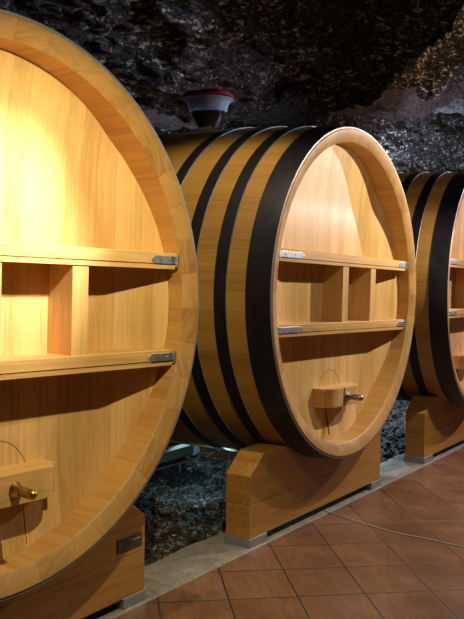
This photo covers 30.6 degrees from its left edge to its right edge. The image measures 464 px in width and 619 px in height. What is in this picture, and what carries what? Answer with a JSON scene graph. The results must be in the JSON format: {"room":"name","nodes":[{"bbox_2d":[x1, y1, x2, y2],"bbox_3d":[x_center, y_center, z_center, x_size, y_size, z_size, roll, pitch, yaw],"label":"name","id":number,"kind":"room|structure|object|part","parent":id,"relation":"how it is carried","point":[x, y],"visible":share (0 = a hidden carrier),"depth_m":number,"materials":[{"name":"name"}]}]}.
{"room":"wine cellar","nodes":[
{"label":"wine cellar","id":0,"kind":"room"},
{"bbox_2d":[0,0,463,122],"bbox_3d":[7.024,-2.964,9.780,11.157,8.660,30.014,3,4,35],"label":"ceiling","id":1,"kind":"structure","parent":0,"point":[330,54],"depth_m":8.18,"materials":[{"name":"black stone"}]},
{"bbox_2d":[133,400,408,565],"bbox_3d":[0.692,1.194,10.114,4.200,0.095,21.000,3,4,35],"label":"ground","id":2,"kind":"structure","parent":0,"point":[401,429],"depth_m":6.58,"materials":[{"name":"grey gravel"}]},
{"bbox_2d":[159,507,171,514],"bbox_3d":[-0.458,1.389,5.838,0.076,0.055,0.100,3,4,35],"label":"rounded stone","id":3,"kind":"object","parent":2,"relation":"on","point":[163,511],"visible":1,"depth_m":5.81,"materials":[{"name":"brown stone"}]},
{"bbox_2d":[166,442,179,447],"bbox_3d":[-1.071,1.035,7.034,0.187,0.552,1.933,3,4,35],"label":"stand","id":4,"kind":"object","parent":2,"relation":"on","point":[170,444],"visible":0.02,"depth_m":7.66,"materials":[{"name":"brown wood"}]},
{"bbox_2d":[155,444,201,472],"bbox_3d":[-0.562,1.260,6.867,0.123,0.234,0.902,3,4,35],"label":"floodlight","id":5,"kind":"object","parent":2,"relation":"on","point":[178,451],"visible":0.52,"depth_m":6.97,"materials":[{"name":"grey paint"}]},
{"bbox_3d":[-0.519,1.307,6.838,0.016,0.146,0.902,3,4,35],"label":"support rail","id":6,"kind":"part","parent":5,"relation":"part of","materials":[{"name":"metal"}]},
{"bbox_2d":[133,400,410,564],"bbox_3d":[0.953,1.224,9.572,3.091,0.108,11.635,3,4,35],"label":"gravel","id":7,"kind":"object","parent":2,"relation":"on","point":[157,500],"visible":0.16,"depth_m":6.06,"materials":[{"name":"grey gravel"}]},
{"bbox_2d":[82,440,463,618],"bbox_3d":[2.260,1.306,8.416,0.398,0.061,22.000,3,4,35],"label":"curb","id":8,"kind":"structure","parent":2,"relation":"on","point":[190,562],"depth_m":4.99,"materials":[{"name":"concrete"}]},
{"bbox_2d":[0,505,145,618],"bbox_3d":[-1.094,1.223,3.486,0.187,0.552,2.048,3,4,35],"label":"stand","id":9,"kind":"object","parent":8,"relation":"on","point":[111,573],"visible":0.69,"depth_m":4.00,"materials":[{"name":"brown wood"}]},
{"bbox_2d":[0,9,198,601],"bbox_3d":[-1.870,-0.049,4.073,2.681,2.482,2.482,3,2,37],"label":"wine cask","id":10,"kind":"object","parent":9,"relation":"on","point":[99,286],"visible":1,"depth_m":3.75,"materials":[{"name":"brown wood"}]},
{"bbox_3d":[-0.812,0.733,3.375,0.090,0.042,0.042,5,4,37],"label":"spout","id":11,"kind":"part","parent":10,"relation":"part of","materials":[{"name":"gold metal"}]},
{"bbox_2d":[0,348,172,379],"bbox_3d":[-0.967,0.235,3.381,0.177,0.077,1.996,3,2,37],"label":"shelf","id":12,"kind":"object","parent":10,"relation":"attached to","point":[26,363],"depth_m":3.66,"materials":[{"name":"brown wood"}]},
{"bbox_2d":[0,241,175,268],"bbox_3d":[-0.953,-0.230,3.367,0.177,0.077,2.001,3,2,37],"label":"shelf","id":13,"kind":"object","parent":10,"relation":"attached to","point":[13,254],"depth_m":3.66,"materials":[{"name":"brown wood"}]},
{"bbox_3d":[-0.503,1.148,4.174,0.005,0.069,0.176,3,4,35],"label":"name plate","id":14,"kind":"part","parent":9,"relation":"part of","materials":[{"name":"black metal"}]},
{"bbox_2d":[224,429,380,548],"bbox_3d":[0.555,1.116,5.850,0.187,0.552,1.832,3,4,35],"label":"stand","id":15,"kind":"object","parent":8,"relation":"on","point":[269,486],"visible":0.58,"depth_m":5.35,"materials":[{"name":"brown wood"}]},
{"bbox_2d":[158,126,415,458],"bbox_3d":[-0.195,-0.155,6.403,2.593,2.408,2.408,3,2,34],"label":"wine cask","id":16,"kind":"object","parent":15,"relation":"on","point":[303,235],"visible":0.67,"depth_m":5.49,"materials":[{"name":"brown wood"}]},
{"bbox_2d":[182,88,233,130],"bbox_3d":[-0.179,-1.472,6.332,0.392,0.318,0.392,3,4,35],"label":"funnel","id":17,"kind":"object","parent":16,"relation":"on","point":[208,108],"visible":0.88,"depth_m":6.21,"materials":[{"name":"white"}]},
{"bbox_3d":[-0.178,-1.599,6.325,0.392,0.063,0.392,3,4,35],"label":"lid","id":18,"kind":"part","parent":17,"relation":"part of","materials":[{"name":"red"}]},
{"bbox_2d":[277,319,403,337],"bbox_3d":[0.723,0.118,5.796,0.172,0.075,1.930,3,2,34],"label":"shelf","id":19,"kind":"object","parent":16,"relation":"attached to","point":[287,328],"depth_m":5.66,"materials":[{"name":"brown wood"}]},
{"bbox_2d":[279,248,405,270],"bbox_3d":[0.736,-0.332,5.784,0.172,0.075,1.935,3,2,34],"label":"shelf","id":20,"kind":"object","parent":16,"relation":"attached to","point":[289,257],"depth_m":5.67,"materials":[{"name":"brown wood"}]},
{"bbox_3d":[0.853,0.599,5.767,0.087,0.041,0.041,5,3,33],"label":"spout","id":21,"kind":"part","parent":16,"relation":"part of","materials":[{"name":"grey metal"}]},
{"bbox_2d":[404,395,463,463],"bbox_3d":[2.163,1.012,8.155,0.187,0.552,2.043,3,4,35],"label":"stand","id":22,"kind":"object","parent":8,"relation":"on","point":[433,424],"visible":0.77,"depth_m":7.40,"materials":[{"name":"brown wood"}]},
{"bbox_2d":[396,172,463,403],"bbox_3d":[1.235,-0.233,8.347,2.475,2.238,2.238,2,2,29],"label":"wine cask","id":23,"kind":"object","parent":22,"relation":"on","point":[435,200],"visible":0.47,"depth_m":7.14,"materials":[{"name":"brown wood"}]},
{"bbox_2d":[449,308,463,317],"bbox_3d":[2.155,0.024,7.836,0.164,0.071,1.842,2,2,29],"label":"shelf","id":24,"kind":"object","parent":23,"relation":"attached to","point":[453,312],"depth_m":7.28,"materials":[{"name":"brown wood"}]},
{"bbox_2d":[450,258,463,268],"bbox_3d":[2.165,-0.406,7.824,0.164,0.071,1.847,2,2,29],"label":"shelf","id":25,"kind":"object","parent":23,"relation":"attached to","point":[456,263],"depth_m":7.28,"materials":[{"name":"brown wood"}]},
{"bbox_2d":[114,447,463,618],"bbox_3d":[5.618,1.435,6.690,7.132,0.060,25.000,3,4,35],"label":"floor","id":26,"kind":"structure","parent":0,"point":[331,566],"depth_m":4.74,"materials":[{"name":"tile"}]},
{"bbox_2d":[322,509,463,546],"bbox_3d":[1.104,1.421,5.384,1.400,0.007,0.080,4,4,44],"label":"cable","id":27,"kind":"object","parent":26,"relation":"on","point":[322,509],"visible":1,"depth_m":5.39,"materials":[{"name":"grey plastic"}]},
{"bbox_2d":[153,112,463,172],"bbox_3d":[2.034,-2.370,14.507,0.896,7.033,28.002,3,4,35],"label":"wall","id":28,"kind":"structure","parent":0,"point":[435,142],"depth_m":16.66,"materials":[{"name":"grey stone"}]},
{"bbox_2d":[137,80,463,130],"bbox_3d":[2.706,-4.084,13.960,1.788,4.335,28.000,3,4,35],"label":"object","id":29,"kind":"structure","parent":28,"relation":"attached to","point":[394,105],"depth_m":12.96,"materials":[{"name":"grey stone"}]}
]}

